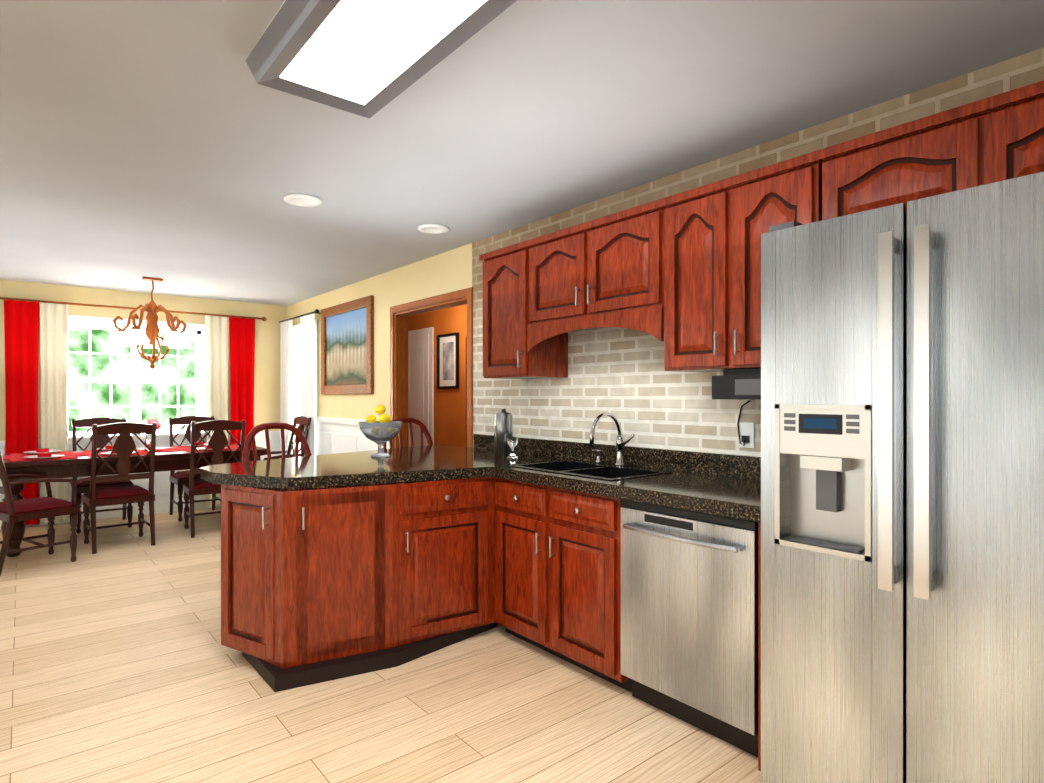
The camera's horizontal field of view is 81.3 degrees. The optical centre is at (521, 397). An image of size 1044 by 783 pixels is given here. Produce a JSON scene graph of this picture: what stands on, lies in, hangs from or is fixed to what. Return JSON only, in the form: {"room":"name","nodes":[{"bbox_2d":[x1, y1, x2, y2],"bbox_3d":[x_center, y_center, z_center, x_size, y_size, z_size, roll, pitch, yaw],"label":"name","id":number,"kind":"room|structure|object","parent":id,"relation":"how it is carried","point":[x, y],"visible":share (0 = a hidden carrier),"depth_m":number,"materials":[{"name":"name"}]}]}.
{"room":"kitchen","nodes":[
{"label":"kitchen","id":0,"kind":"room"},
{"bbox_2d":[0,279,286,440],"bbox_3d":[-4.245,0.065,6.616,5.920,2.420,0.120,0,0,-39],"label":"wall","id":1,"kind":"structure","parent":0,"point":[267,375],"depth_m":6.86,"materials":[{"name":"yellow paint"}]},
{"bbox_2d":[0,297,266,524],"bbox_3d":[-4.099,0.133,6.581,2.556,2.225,0.120,0,0,-39],"label":"curtain","id":2,"kind":"object","parent":1,"relation":"hanging from","point":[21,325],"visible":0.69,"depth_m":6.07,"materials":[{"name":"red fabric"}]},
{"bbox_2d":[67,315,205,439],"bbox_3d":[-4.196,-0.185,6.614,1.422,1.320,0.135,0,0,-39],"label":"window","id":3,"kind":"structure","parent":1,"relation":"in","point":[135,380],"depth_m":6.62,"materials":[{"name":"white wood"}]},
{"bbox_2d":[0,431,279,529],"bbox_3d":[-4.707,0.746,6.139,4.600,1.060,0.030,0,0,-39],"label":"trim","id":4,"kind":"structure","parent":1,"relation":"attached to","point":[161,479],"depth_m":6.71,"materials":[{"name":"white wood"}]},
{"bbox_2d":[287,243,471,420],"bbox_3d":[-1.609,0.066,6.090,0.120,2.420,4.045,0,0,-39],"label":"wall","id":5,"kind":"structure","parent":0,"point":[444,272],"depth_m":5.60,"materials":[{"name":"yellow paint"}]},
{"bbox_2d":[279,309,320,458],"bbox_3d":[-2.618,0.141,7.127,0.118,2.207,1.350,0,0,-39],"label":"curtain","id":6,"kind":"object","parent":5,"relation":"hanging from","point":[307,367],"visible":0.65,"depth_m":6.94,"materials":[{"name":"white fabric"}]},
{"bbox_2d":[293,320,317,430],"bbox_3d":[-2.551,-0.016,7.182,0.135,1.720,0.900,0,0,-39],"label":"window","id":7,"kind":"structure","parent":5,"relation":"in","point":[297,370],"depth_m":7.39,"materials":[{"name":"white"}]},
{"bbox_2d":[293,415,389,456],"bbox_3d":[-2.056,0.745,6.512,0.034,1.060,2.730,0,0,-39],"label":"trim","id":8,"kind":"structure","parent":5,"relation":"attached to","point":[336,435],"depth_m":6.31,"materials":[{"name":"white"}]},
{"bbox_2d":[321,295,373,393],"bbox_3d":[-1.801,-0.500,6.199,0.035,0.930,1.230,0,0,-39],"label":"painting","id":9,"kind":"object","parent":5,"relation":"attached to","point":[347,347],"visible":1,"depth_m":6.13,"materials":[{"name":"canvas"},{"name":"wood"}]},
{"bbox_2d":[390,287,472,447],"bbox_3d":[-0.720,0.232,5.011,0.156,2.090,1.280,0,0,-39],"label":"door frame","id":10,"kind":"structure","parent":5,"relation":"attached to","point":[399,364],"depth_m":5.41,"materials":[{"name":"brown wood"}]},
{"bbox_2d":[0,507,760,782],"bbox_3d":[-1.042,1.304,2.635,6.040,0.050,10.340,0,0,-39],"label":"floor","id":11,"kind":"structure","parent":0,"point":[119,663],"depth_m":2.53,"materials":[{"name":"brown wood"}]},
{"bbox_2d":[0,452,79,575],"bbox_3d":[-3.802,0.743,4.639,0.526,1.075,0.557,0,0,33],"label":"dining chair","id":12,"kind":"object","parent":11,"relation":"on","point":[48,507],"visible":1,"depth_m":4.59,"materials":[{"name":"brown wood"}]},
{"bbox_2d":[72,418,133,532],"bbox_3d":[-4.178,0.741,6.048,0.470,1.075,0.557,0,0,-39],"label":"dining chair","id":13,"kind":"object","parent":11,"relation":"on","point":[82,485],"visible":0.54,"depth_m":6.05,"materials":[{"name":"brown wood"}]},
{"bbox_2d":[82,422,156,553],"bbox_3d":[-3.489,0.742,5.272,0.470,1.075,0.557,0,0,-42],"label":"dining chair","id":14,"kind":"object","parent":11,"relation":"on","point":[124,448],"visible":1,"depth_m":5.14,"materials":[{"name":"brown wood"}]},
{"bbox_2d":[1,444,266,556],"bbox_3d":[-3.614,0.893,5.757,2.080,0.765,0.950,0,0,-39],"label":"dining table","id":15,"kind":"object","parent":11,"relation":"on","point":[79,466],"visible":0.33,"depth_m":5.16,"materials":[{"name":"brown wood"}]},
{"bbox_2d":[3,448,91,461],"label":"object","id":16,"kind":"object","parent":15,"relation":"on","point":[42,454],"depth_m":5.23,"materials":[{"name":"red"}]},
{"bbox_2d":[96,446,117,456],"label":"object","id":17,"kind":"object","parent":15,"relation":"on","point":[105,452],"depth_m":5.43,"materials":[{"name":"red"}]},
{"bbox_2d":[130,419,212,455],"label":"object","id":18,"kind":"object","parent":15,"relation":"on","point":[202,446],"depth_m":5.81,"materials":[{"name":"red"}]},
{"bbox_2d":[222,445,238,450],"label":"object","id":19,"kind":"object","parent":15,"relation":"on","point":[232,447],"depth_m":6.11,"materials":[{"name":"red"}]},
{"bbox_2d":[168,416,220,521],"bbox_3d":[-3.522,0.741,6.588,0.470,1.075,0.557,0,0,-39],"label":"dining chair","id":20,"kind":"object","parent":11,"relation":"on","point":[179,479],"visible":0.4,"depth_m":6.61,"materials":[{"name":"brown wood"}]},
{"bbox_2d":[183,420,245,537],"bbox_3d":[-2.956,0.742,5.841,0.470,1.075,0.557,0,0,-35],"label":"dining chair","id":21,"kind":"object","parent":11,"relation":"on","point":[217,444],"visible":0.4,"depth_m":5.65,"materials":[{"name":"brown wood"}]},
{"bbox_2d":[241,423,311,461],"bbox_3d":[-1.444,0.720,3.739,0.472,1.121,0.490,0,0,-39],"label":"bar stool","id":22,"kind":"object","parent":11,"relation":"on","point":[253,432],"visible":0.19,"depth_m":3.86,"materials":[{"name":"brown wood"}]},
{"bbox_2d":[260,416,311,459],"bbox_3d":[-2.627,0.741,6.576,0.557,1.075,0.526,0,0,-39],"label":"dining chair","id":23,"kind":"object","parent":11,"relation":"on","point":[301,421],"visible":0.25,"depth_m":6.68,"materials":[{"name":"brown wood"}]},
{"bbox_2d":[221,481,428,691],"bbox_3d":[-1.001,0.851,3.002,0.773,0.856,0.705,0,0,-39],"label":"base cabinet","id":24,"kind":"object","parent":11,"relation":"on","point":[321,584],"depth_m":2.85,"materials":[{"name":"brown wood"}]},
{"bbox_2d":[200,434,760,522],"bbox_3d":[-0.362,0.423,3.025,1.846,0.312,3.082,0,0,-39],"label":"countertop","id":25,"kind":"structure","parent":24,"relation":"on","point":[727,485],"depth_m":3.03,"materials":[{"name":"black stone"}]},
{"bbox_2d":[358,421,402,456],"bbox_3d":[-0.875,0.257,3.769,0.270,0.215,0.270,0,0,-39],"label":"fruit bowl","id":26,"kind":"object","parent":25,"relation":"on","point":[379,434],"visible":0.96,"depth_m":3.69,"materials":[{"name":"clear glass"}]},
{"bbox_2d":[366,405,391,422],"bbox_3d":[-0.881,0.136,3.776,0.173,0.184,0.164,0,0,-39],"label":"lemons","id":27,"kind":"object","parent":26,"relation":"in","point":[380,410],"visible":0.44,"depth_m":3.74,"materials":[{"name":"yellow food"}]},
{"bbox_2d":[494,408,512,456],"bbox_3d":[-0.117,0.216,3.824,0.116,0.297,0.114,0,0,-39],"label":"canister","id":28,"kind":"object","parent":25,"relation":"on","point":[503,425],"visible":1,"depth_m":3.77,"materials":[{"name":"metal"}]},
{"bbox_2d":[507,437,517,458],"bbox_3d":[-0.057,0.300,3.640,0.070,0.130,0.070,0,0,-39],"label":"glass ornament","id":29,"kind":"object","parent":25,"relation":"on","point":[512,442],"visible":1,"depth_m":3.62,"materials":[{"name":"silver"}]},
{"bbox_2d":[589,412,634,465],"bbox_3d":[0.427,0.220,3.231,0.263,0.291,0.280,0,0,-39],"label":"faucet","id":30,"kind":"object","parent":25,"relation":"on","point":[621,442],"visible":1,"depth_m":3.25,"materials":[{"name":"silver metal"}]},
{"bbox_2d":[383,418,432,448],"bbox_3d":[-0.795,0.719,4.636,0.472,1.121,0.490,0,0,-39],"label":"bar stool","id":31,"kind":"object","parent":11,"relation":"on","point":[422,426],"visible":0.08,"depth_m":4.83,"materials":[{"name":"brown wood"}]},
{"bbox_2d":[429,478,480,653],"bbox_3d":[-0.565,0.850,3.361,0.432,0.856,0.705,0,0,-39],"label":"base cabinet","id":32,"kind":"object","parent":11,"relation":"on","point":[454,504],"depth_m":3.13,"materials":[{"name":"brown wood"}]},
{"bbox_2d":[481,477,588,636],"bbox_3d":[-0.151,0.850,3.664,0.708,0.856,0.764,0,0,-39],"label":"base cabinet","id":33,"kind":"object","parent":11,"relation":"on","point":[535,538],"depth_m":3.01,"materials":[{"name":"brown wood"}]},
{"bbox_2d":[621,499,757,756],"bbox_3d":[0.814,0.853,2.492,0.658,0.852,0.610,0,0,-39],"label":"dishwasher","id":34,"kind":"object","parent":11,"relation":"on","point":[689,617],"visible":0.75,"depth_m":2.28,"materials":[{"name":"grey metal"}]},
{"bbox_2d":[761,172,1043,782],"bbox_3d":[1.300,0.371,1.781,0.811,1.817,0.905,0,0,-39],"label":"refrigerator","id":35,"kind":"object","parent":11,"relation":"on","point":[902,492],"visible":1,"depth_m":1.58,"materials":[{"name":"grey metal"}]},
{"bbox_2d":[408,304,466,445],"bbox_3d":[-1.184,0.066,5.678,0.012,2.420,5.220,0,0,-39],"label":"wall","id":36,"kind":"structure","parent":0,"point":[449,416],"depth_m":4.94,"materials":[{"name":"orange paint"}]},
{"bbox_2d":[408,327,433,446],"bbox_3d":[-1.387,0.219,7.545,0.085,2.110,0.980,0,0,-39],"label":"door","id":37,"kind":"structure","parent":36,"relation":"attached to","point":[421,375],"depth_m":7.36,"materials":[{"name":"white wood"}]},
{"bbox_2d":[437,332,458,388],"bbox_3d":[-0.846,-0.415,6.928,0.035,0.620,0.420,0,0,-39],"label":"framed picture","id":38,"kind":"object","parent":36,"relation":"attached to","point":[447,360],"visible":1,"depth_m":6.92,"materials":[{"name":"white"}]},
{"bbox_2d":[0,0,1043,305],"bbox_3d":[-1.042,-1.166,2.633,6.040,0.050,10.340,0,0,-39],"label":"ceiling","id":39,"kind":"structure","parent":0,"point":[176,146],"depth_m":2.51,"materials":[{"name":"white paint"}]},
{"bbox_2d":[107,277,191,368],"bbox_3d":[-3.554,-0.709,5.842,0.714,0.870,0.692,0,0,-39],"label":"chandelier","id":40,"kind":"object","parent":39,"relation":"hanging from","point":[150,336],"visible":1,"depth_m":5.75,"materials":[{"name":"brown metal"}]},
{"bbox_2d":[283,193,321,206],"bbox_3d":[-1.261,-1.133,3.499,0.207,0.015,0.207,0,0,42],"label":"recessed light","id":41,"kind":"object","parent":39,"relation":"in","point":[302,200],"depth_m":3.48,"materials":[{"name":"white plastic"}]},
{"bbox_2d":[246,0,516,118],"bbox_3d":[-0.348,-1.097,1.704,0.460,0.083,1.285,0,0,-39],"label":"ceiling light fixture","id":42,"kind":"object","parent":39,"relation":"attached to","point":[369,59],"visible":1,"depth_m":1.85,"materials":[{"name":"silver metal"}]},
{"bbox_2d":[418,224,448,233],"bbox_3d":[-0.595,-1.134,4.091,0.207,0.015,0.207,0,0,42],"label":"recessed light","id":43,"kind":"object","parent":39,"relation":"in","point":[426,228],"depth_m":4.08,"materials":[{"name":"white plastic"}]},
{"bbox_2d":[472,48,1043,456],"bbox_3d":[1.603,0.070,2.192,0.120,2.420,6.055,0,0,-39],"label":"brick wall","id":44,"kind":"structure","parent":0,"point":[634,387],"depth_m":3.23,"materials":[{"name":"beige brick"}]},
{"bbox_2d":[479,242,578,378],"bbox_3d":[0.036,-0.511,3.739,0.328,0.778,0.523,0,0,-39],"label":"upper cabinet","id":45,"kind":"object","parent":44,"relation":"attached to","point":[511,350],"depth_m":3.63,"materials":[{"name":"brown wood"}]},
{"bbox_2d":[523,205,642,327],"bbox_3d":[0.457,-0.660,3.227,0.328,0.478,0.947,0,0,-39],"label":"upper cabinet","id":46,"kind":"object","parent":44,"relation":"attached to","point":[589,274],"depth_m":3.11,"materials":[{"name":"brown wood"}]},
{"bbox_2d":[643,151,814,372],"bbox_3d":[0.957,-0.509,2.620,0.328,0.778,0.764,0,0,-39],"label":"upper cabinet","id":47,"kind":"object","parent":44,"relation":"attached to","point":[679,274],"depth_m":2.54,"materials":[{"name":"brown wood"}]},
{"bbox_2d":[712,368,760,398],"bbox_3d":[0.983,-0.056,2.573,0.252,0.127,0.250,0,0,-39],"label":"under-cabinet radio","id":48,"kind":"object","parent":47,"relation":"attached to","point":[737,384],"visible":0.52,"depth_m":2.50,"materials":[{"name":"black plastic"}]},
{"bbox_2d":[737,400,753,447],"bbox_3d":[1.017,0.120,2.781,0.033,0.218,0.079,0,0,-39],"label":"outlet","id":49,"kind":"object","parent":44,"relation":"attached to","point":[746,434],"visible":0.94,"depth_m":2.78,"materials":[{"name":"white plastic"}]},
{"bbox_2d":[815,110,946,221],"bbox_3d":[1.381,-0.729,2.106,0.328,0.337,0.544,0,0,-39],"label":"upper cabinet","id":50,"kind":"object","parent":44,"relation":"attached to","point":[903,163],"depth_m":2.05,"materials":[{"name":"brown wood"}]},
{"bbox_2d":[947,80,1043,192],"bbox_3d":[1.644,-0.729,1.786,0.328,0.337,0.535,0,0,-39],"label":"upper cabinet","id":51,"kind":"object","parent":44,"relation":"attached to","point":[1000,137],"depth_m":1.81,"materials":[{"name":"brown wood"}]}
]}

